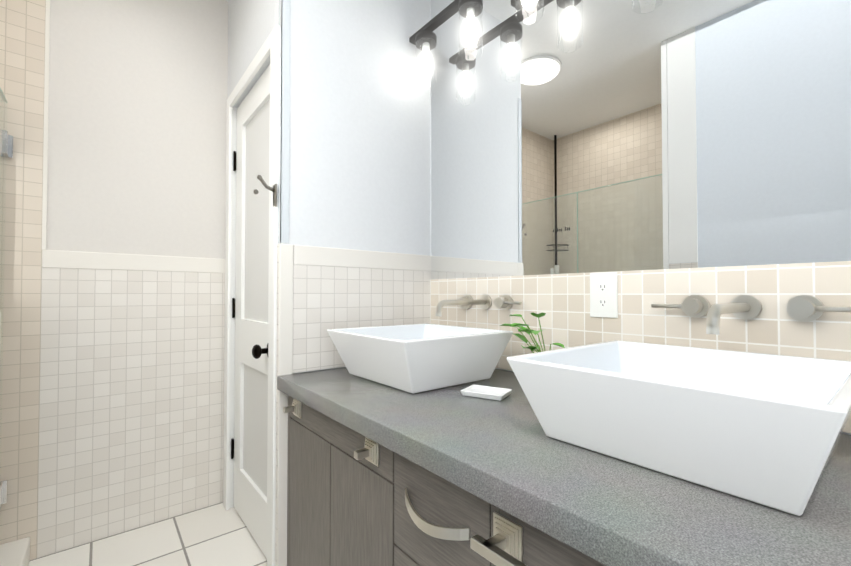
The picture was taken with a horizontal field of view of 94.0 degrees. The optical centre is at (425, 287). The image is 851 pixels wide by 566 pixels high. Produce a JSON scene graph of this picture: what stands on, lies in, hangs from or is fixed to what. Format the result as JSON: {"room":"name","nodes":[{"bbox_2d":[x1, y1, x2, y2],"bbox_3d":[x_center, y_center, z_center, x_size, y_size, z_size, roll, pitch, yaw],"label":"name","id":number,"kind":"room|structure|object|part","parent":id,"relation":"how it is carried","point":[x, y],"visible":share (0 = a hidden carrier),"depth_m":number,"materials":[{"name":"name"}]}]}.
{"room":"bathroom","nodes":[
{"label":"bathroom","id":0,"kind":"room"},
{"bbox_2d":[46,0,227,258],"bbox_3d":[-1.589,-0.211,1.734,2.730,2.640,0.120,1,-1,-39],"label":"wall","id":1,"kind":"structure","parent":0,"point":[138,90],"depth_m":1.86,"materials":[{"name":"paint"}]},
{"bbox_2d":[0,537,29,565],"bbox_3d":[-1.251,1.047,1.047,0.170,0.100,1.318,1,-1,-39],"label":"sill","id":2,"kind":"structure","parent":1,"relation":"attached to","point":[15,553],"depth_m":1.51,"materials":[{"name":"white tile"}]},
{"bbox_2d":[0,89,6,482],"bbox_3d":[-1.252,0.127,1.056,0.010,1.739,1.306,1,-1,-39],"label":"shower glass door","id":3,"kind":"structure","parent":2,"relation":"on","point":[2,169],"depth_m":1.53,"materials":[{"name":"clear glass"}]},
{"bbox_2d":[0,130,12,509],"bbox_3d":[-1.233,0.113,1.077,0.100,1.460,1.320,1,-1,-39],"label":"hardware piece","id":4,"kind":"object","parent":3,"relation":"attached to","point":[7,140],"visible":0.79,"depth_m":1.54,"materials":[{"name":"silver metal"}]},
{"bbox_2d":[0,0,45,559],"bbox_3d":[-1.935,-0.217,1.367,0.890,2.640,0.008,1,-1,-39],"label":"shower wall tile","id":5,"kind":"structure","parent":1,"relation":"attached to","point":[22,48],"depth_m":1.61,"materials":[{"name":"beige tile"}]},
{"bbox_2d":[42,0,49,249],"bbox_3d":[-1.586,-0.845,1.662,0.013,1.375,0.011,1,-1,-39],"label":"back wall tile edge","id":6,"kind":"structure","parent":1,"relation":"attached to","point":[45,138],"depth_m":1.66,"materials":[{"name":"white"}]},
{"bbox_2d":[37,268,224,557],"bbox_3d":[-1.321,0.516,1.859,0.699,1.190,0.008,1,-1,-39],"label":"tile wainscot","id":7,"kind":"structure","parent":1,"relation":"attached to","point":[131,422],"depth_m":1.81,"materials":[{"name":"white tile"}]},
{"bbox_2d":[42,250,224,272],"bbox_3d":[-1.320,-0.117,1.868,0.699,0.075,0.011,1,-1,-39],"label":"cap","id":8,"kind":"object","parent":1,"relation":"attached to","point":[81,260],"visible":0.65,"depth_m":1.82,"materials":[{"name":"white"}]},
{"bbox_2d":[28,502,266,565],"bbox_3d":[-0.316,1.134,0.252,2.850,0.100,3.990,1,-1,-39],"label":"floor","id":9,"kind":"structure","parent":0,"point":[219,534],"depth_m":1.70,"materials":[{"name":"tile"}]},
{"bbox_2d":[277,387,620,565],"bbox_3d":[0.485,0.724,0.734,0.746,0.734,2.368,1,-1,-39],"label":"bathroom vanity","id":10,"kind":"object","parent":9,"relation":"on","point":[378,474],"depth_m":0.96,"materials":[{"name":"wood"}]},
{"bbox_2d":[277,367,850,565],"bbox_3d":[0.494,0.333,0.748,0.724,0.050,2.368,1,-1,-39],"label":"countertop","id":11,"kind":"structure","parent":10,"relation":"on","point":[630,514],"depth_m":0.62,"materials":[{"name":"grey stone"}]},
{"bbox_2d":[327,323,512,393],"bbox_3d":[-0.027,0.235,1.422,0.476,0.165,0.482,1,-1,-39],"label":"sink","id":12,"kind":"object","parent":11,"relation":"in","point":[414,358],"visible":1,"depth_m":1.27,"materials":[{"name":"white ceramic"}]},
{"bbox_2d":[460,384,511,400],"bbox_3d":[0.177,0.305,1.155,0.126,0.016,0.090,-1,-1,31],"label":"soap dish","id":13,"kind":"object","parent":11,"relation":"on","point":[488,392],"visible":1,"depth_m":1.15,"materials":[{"name":"white ceramic"}]},
{"bbox_2d":[500,312,564,352],"bbox_3d":[0.323,0.195,1.251,0.160,0.240,0.206,1,-1,-39],"label":"potted plant","id":14,"kind":"object","parent":11,"relation":"on","point":[522,337],"visible":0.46,"depth_m":1.25,"materials":[{"name":"green plant"}]},
{"bbox_2d":[507,340,850,515],"bbox_3d":[0.501,0.224,0.778,0.476,0.165,0.482,1,-1,-39],"label":"sink","id":15,"kind":"object","parent":11,"relation":"in","point":[764,429],"visible":1,"depth_m":0.64,"materials":[{"name":"white ceramic"}]},
{"bbox_2d":[227,0,232,98],"bbox_3d":[-0.977,-0.205,2.099,0.120,2.640,0.091,1,-1,-39],"label":"wall","id":16,"kind":"structure","parent":0,"point":[230,12],"depth_m":2.08,"materials":[{"name":"paint"}]},
{"bbox_2d":[232,0,274,107],"bbox_3d":[-0.742,-1.230,1.830,0.120,0.600,0.649,1,-1,-39],"label":"wall","id":17,"kind":"structure","parent":0,"point":[253,23],"depth_m":1.82,"materials":[{"name":"paint"}]},
{"bbox_2d":[231,65,269,557],"bbox_3d":[-0.787,0.088,1.770,0.107,2.018,0.632,1,-1,-39],"label":"door","id":18,"kind":"structure","parent":17,"relation":"in","point":[251,329],"depth_m":1.83,"materials":[{"name":"white wood"}]},
{"bbox_3d":[-0.813,0.079,1.775,0.074,1.560,0.592,1,-1,-39],"label":"door hardware","id":19,"kind":"part","parent":18,"relation":"part of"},
{"bbox_2d":[223,25,278,565],"bbox_3d":[-0.745,0.065,1.800,0.135,2.090,0.750,1,-1,-39],"label":"door frame","id":20,"kind":"structure","parent":17,"relation":"attached to","point":[273,235],"depth_m":1.63,"materials":[{"name":"white wood"}]},
{"bbox_2d":[275,0,430,373],"bbox_3d":[-0.279,-0.212,1.720,0.720,2.640,0.079,1,-1,-39],"label":"wall","id":21,"kind":"structure","parent":0,"point":[360,139],"depth_m":1.68,"materials":[{"name":"paint"}]},
{"bbox_2d":[253,175,276,206],"bbox_3d":[-0.589,-0.351,1.456,0.080,0.119,0.032,1,-1,-39],"label":"hanger","id":22,"kind":"object","parent":21,"relation":"attached to","point":[265,185],"visible":0.92,"depth_m":1.47,"materials":[{"name":"silver metal"}]},
{"bbox_2d":[275,244,278,565],"bbox_3d":[-0.540,0.471,1.454,0.008,1.265,0.014,1,-1,-39],"label":"tile wainscot","id":23,"kind":"structure","parent":21,"relation":"attached to","point":[277,404],"depth_m":1.45,"materials":[{"name":"white tile"}]},
{"bbox_2d":[278,0,281,242],"bbox_3d":[-0.542,-0.656,1.479,0.002,0.980,0.033,1,-1,-39],"label":"trim","id":24,"kind":"structure","parent":21,"relation":"attached to","point":[279,123],"depth_m":1.47,"materials":[{"name":"white plastic"}]},
{"bbox_2d":[277,244,292,565],"bbox_3d":[-0.515,0.472,1.458,0.053,1.265,0.010,1,-1,-39],"label":"wall tile","id":25,"kind":"structure","parent":21,"relation":"attached to","point":[285,345],"depth_m":1.45,"materials":[{"name":"white tile"}]},
{"bbox_2d":[280,0,290,242],"bbox_3d":[-0.521,-0.656,1.476,0.033,0.980,0.002,1,-1,-39],"label":"trim","id":26,"kind":"structure","parent":21,"relation":"attached to","point":[285,123],"depth_m":1.48,"materials":[{"name":"white plastic"}]},
{"bbox_2d":[293,245,430,270],"bbox_3d":[-0.233,-0.119,1.698,0.674,0.075,0.011,1,-1,-39],"label":"end cap","id":27,"kind":"object","parent":21,"relation":"attached to","point":[320,256],"visible":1,"depth_m":1.65,"materials":[{"name":"white"}]},
{"bbox_2d":[293,265,430,372],"bbox_3d":[-0.234,0.120,1.695,0.674,0.403,0.008,1,-1,-39],"label":"tile wainscot","id":28,"kind":"structure","parent":21,"relation":"attached to","point":[325,298],"depth_m":1.61,"materials":[{"name":"white tile"}]},
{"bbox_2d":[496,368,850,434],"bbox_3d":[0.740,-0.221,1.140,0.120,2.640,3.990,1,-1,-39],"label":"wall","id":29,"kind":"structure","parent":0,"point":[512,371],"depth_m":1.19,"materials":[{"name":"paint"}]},
{"bbox_2d":[430,261,850,432],"bbox_3d":[0.953,0.124,0.774,0.008,0.363,2.922,1,-1,-39],"label":"tile backsplash","id":30,"kind":"structure","parent":29,"relation":"attached to","point":[562,301],"depth_m":1.10,"materials":[{"name":"beige tile"}]},
{"bbox_2d":[436,295,521,316],"bbox_3d":[0.145,0.068,1.540,0.272,0.080,0.400,1,-1,-39],"label":"faucet","id":31,"kind":"object","parent":30,"relation":"attached to","point":[505,302],"visible":1,"depth_m":1.52,"materials":[{"name":"silver metal"}]},
{"bbox_2d":[590,272,617,317],"bbox_3d":[0.557,0.022,1.245,0.007,0.142,0.088,1,-1,-39],"label":"electrical outlet plate","id":32,"kind":"object","parent":30,"relation":"attached to","point":[604,294],"visible":1,"depth_m":1.24,"materials":[{"name":"white plastic"}]},
{"bbox_2d":[651,295,850,334],"bbox_3d":[0.680,0.056,0.886,0.272,0.080,0.400,1,-1,-39],"label":"faucet","id":33,"kind":"object","parent":30,"relation":"attached to","point":[805,308],"visible":1,"depth_m":0.89,"materials":[{"name":"silver metal"}]},
{"bbox_2d":[431,0,850,279],"bbox_3d":[0.948,-0.777,0.796,0.005,1.460,2.899,1,-1,-39],"label":"mirror","id":34,"kind":"object","parent":29,"relation":"attached to","point":[578,136],"visible":1,"depth_m":1.17,"materials":[{"name":"silver mirror"}]},
{"bbox_2d":[409,0,543,87],"bbox_3d":[0.378,-1.055,1.356,0.170,0.295,1.294,1,-1,-39],"label":"sconce","id":35,"kind":"object","parent":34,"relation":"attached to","point":[423,39],"visible":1,"depth_m":1.60,"materials":[{"name":"glass"}]}
]}

